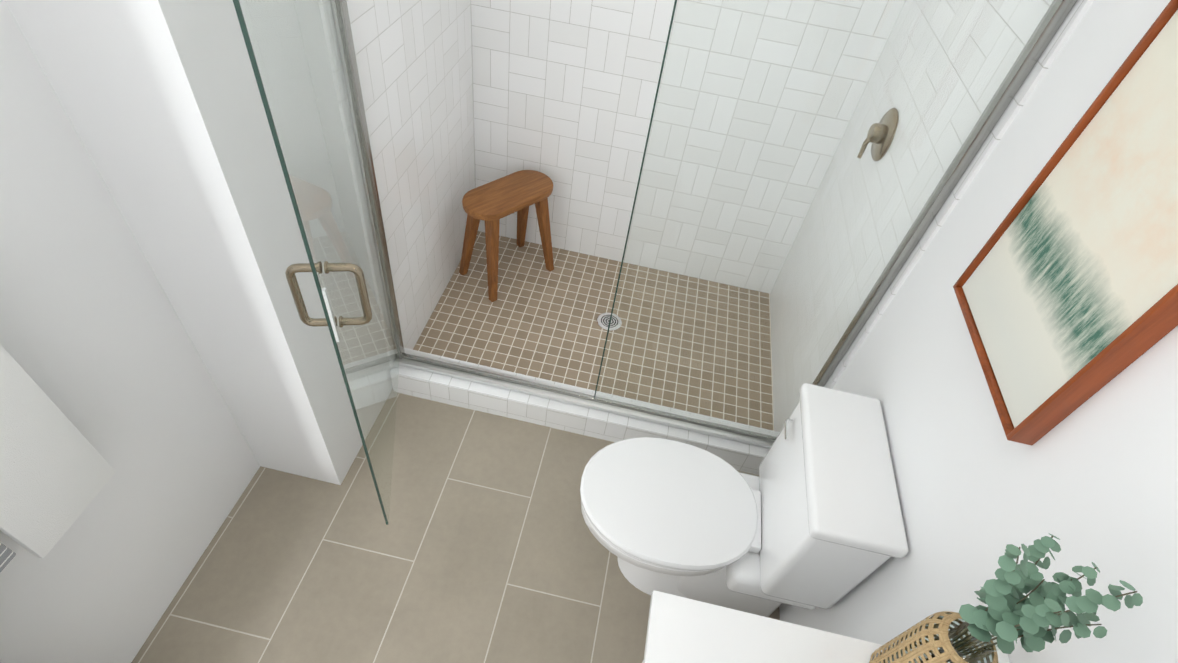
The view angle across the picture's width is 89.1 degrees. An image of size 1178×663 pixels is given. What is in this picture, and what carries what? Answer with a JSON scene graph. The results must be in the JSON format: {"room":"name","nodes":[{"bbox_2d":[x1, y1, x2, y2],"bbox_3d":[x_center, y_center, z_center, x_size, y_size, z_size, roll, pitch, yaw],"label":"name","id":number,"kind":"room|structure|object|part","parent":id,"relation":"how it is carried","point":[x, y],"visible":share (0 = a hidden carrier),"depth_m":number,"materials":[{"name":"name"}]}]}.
{"room":"bathroom","nodes":[
{"label":"bathroom","id":0,"kind":"room"},
{"bbox_2d":[0,0,389,662],"bbox_3d":[-0.908,-0.395,1.000,0.410,2.770,3.330,12,47,3],"label":"wall","id":1,"kind":"structure","parent":0,"point":[170,352],"depth_m":1.33,"materials":[{"name":"paint"}]},
{"bbox_2d":[0,344,115,572],"bbox_3d":[-1.101,0.288,0.962,0.089,0.545,0.565,12,47,3],"label":"towel","id":2,"kind":"object","parent":1,"relation":"attached to","point":[57,472],"visible":1,"depth_m":1.13,"materials":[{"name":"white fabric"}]},
{"bbox_2d":[318,0,474,358],"bbox_3d":[-0.540,-0.903,1.884,0.010,2.260,1.005,12,47,3],"label":"shower wall tile","id":3,"kind":"structure","parent":1,"relation":"attached to","point":[414,61],"depth_m":2.06,"materials":[{"name":"white tile"}]},
{"bbox_2d":[131,392,779,662],"bbox_3d":[-0.383,1.161,1.607,2.050,0.100,2.170,12,47,3],"label":"floor","id":4,"kind":"structure","parent":0,"point":[484,545],"depth_m":1.90,"materials":[{"name":"tile"}]},
{"bbox_2d":[580,383,908,616],"bbox_3d":[0.323,0.513,1.705,0.712,0.800,0.420,12,47,3],"label":"toilet","id":5,"kind":"object","parent":4,"relation":"on","point":[809,517],"visible":0.98,"depth_m":1.57,"materials":[{"name":"white ceramic"}]},
{"bbox_2d":[642,590,1009,662],"bbox_3d":[0.218,1.189,0.919,0.562,1.000,1.169,12,47,3],"label":"bathroom vanity","id":6,"kind":"object","parent":4,"relation":"on","point":[682,630],"visible":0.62,"depth_m":1.01,"materials":[{"name":"paint"}]},
{"bbox_2d":[869,533,1142,662],"bbox_3d":[0.527,0.417,0.830,0.143,0.446,0.118,12,47,3],"label":"potted plant","id":7,"kind":"object","parent":6,"relation":"on","point":[1010,614],"visible":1,"depth_m":0.74,"materials":[{"name":"green plant"}]},
{"bbox_2d":[779,0,1177,662],"bbox_3d":[0.834,-0.012,0.920,0.120,2.770,3.330,12,47,3],"label":"wall","id":8,"kind":"structure","parent":0,"point":[1089,482],"depth_m":1.08,"materials":[{"name":"paint"}]},
{"bbox_2d":[770,0,1093,431],"bbox_3d":[0.933,-0.578,1.817,0.010,2.260,1.005,12,47,3],"label":"shower wall tile","id":9,"kind":"structure","parent":8,"relation":"attached to","point":[1064,32],"depth_m":1.79,"materials":[{"name":"white tile"}]},
{"bbox_2d":[857,108,898,160],"bbox_3d":[0.912,-0.631,1.904,0.061,0.164,0.164,12,47,3],"label":"shower valve","id":10,"kind":"object","parent":9,"relation":"attached to","point":[890,126],"depth_m":1.88,"materials":[{"name":"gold metal"}]},
{"bbox_2d":[953,0,1177,444],"bbox_3d":[0.779,-0.146,0.913,0.041,0.570,0.390,12,47,3],"label":"picture frame","id":11,"kind":"object","parent":8,"relation":"attached to","point":[1065,286],"visible":1,"depth_m":0.92,"materials":[{"name":"wood"}]},
{"bbox_3d":[0.192,-1.347,2.065,2.050,2.770,0.120,12,47,3],"label":"wall","id":12,"kind":"structure","parent":0,"visible":0},
{"bbox_2d":[471,0,905,293],"bbox_3d":[0.293,-1.108,2.188,1.520,2.230,0.010,12,47,3],"label":"tiled wall","id":13,"kind":"structure","parent":12,"relation":"attached to","point":[564,93],"depth_m":2.42,"materials":[{"name":"white tile"}]},
{"bbox_3d":[-0.072,-0.009,2.750,2.050,0.099,1.160,12,47,3],"label":"floor","id":14,"kind":"structure","parent":0,"visible":0},
{"bbox_2d":[398,348,779,474],"bbox_3d":[-0.014,0.310,2.309,1.500,0.120,0.132,12,47,3],"label":"curb","id":15,"kind":"object","parent":14,"relation":"on","point":[613,427],"visible":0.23,"depth_m":2.26,"materials":[{"name":"tile"}]},
{"bbox_2d":[233,0,1076,524],"bbox_3d":[0.049,-0.175,1.350,1.498,1.944,0.682,12,47,3],"label":"shower enclosure","id":16,"kind":"object","parent":15,"relation":"on","point":[1031,54],"visible":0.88,"depth_m":1.47,"materials":[{"name":"grey"}]},
{"bbox_3d":[-0.558,-0.297,1.367,0.141,1.865,0.696,-2,48,-11],"label":"door","id":17,"kind":"part","parent":16,"relation":"part of","materials":[{"name":"grey"}]},
{"bbox_2d":[413,231,773,430],"bbox_3d":[0.072,0.009,2.736,1.520,0.130,0.910,12,47,3],"label":"shower floor","id":18,"kind":"structure","parent":14,"relation":"on","point":[537,318],"depth_m":2.65,"materials":[{"name":"tile"}]},
{"bbox_2d":[459,170,553,301],"bbox_3d":[-0.362,-0.440,2.685,0.430,0.450,0.253,-32,59,-32],"label":"stool","id":19,"kind":"object","parent":18,"relation":"on","point":[492,204],"visible":1,"depth_m":2.56,"materials":[{"name":"brown wood"}]},
{"bbox_2d":[597,313,621,330],"bbox_3d":[0.092,-0.046,2.696,0.112,0.004,0.112,12,47,3],"label":"shower drain","id":20,"kind":"object","parent":18,"relation":"on","point":[602,321],"visible":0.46,"depth_m":2.69,"materials":[{"name":"silver metal"}]}
]}

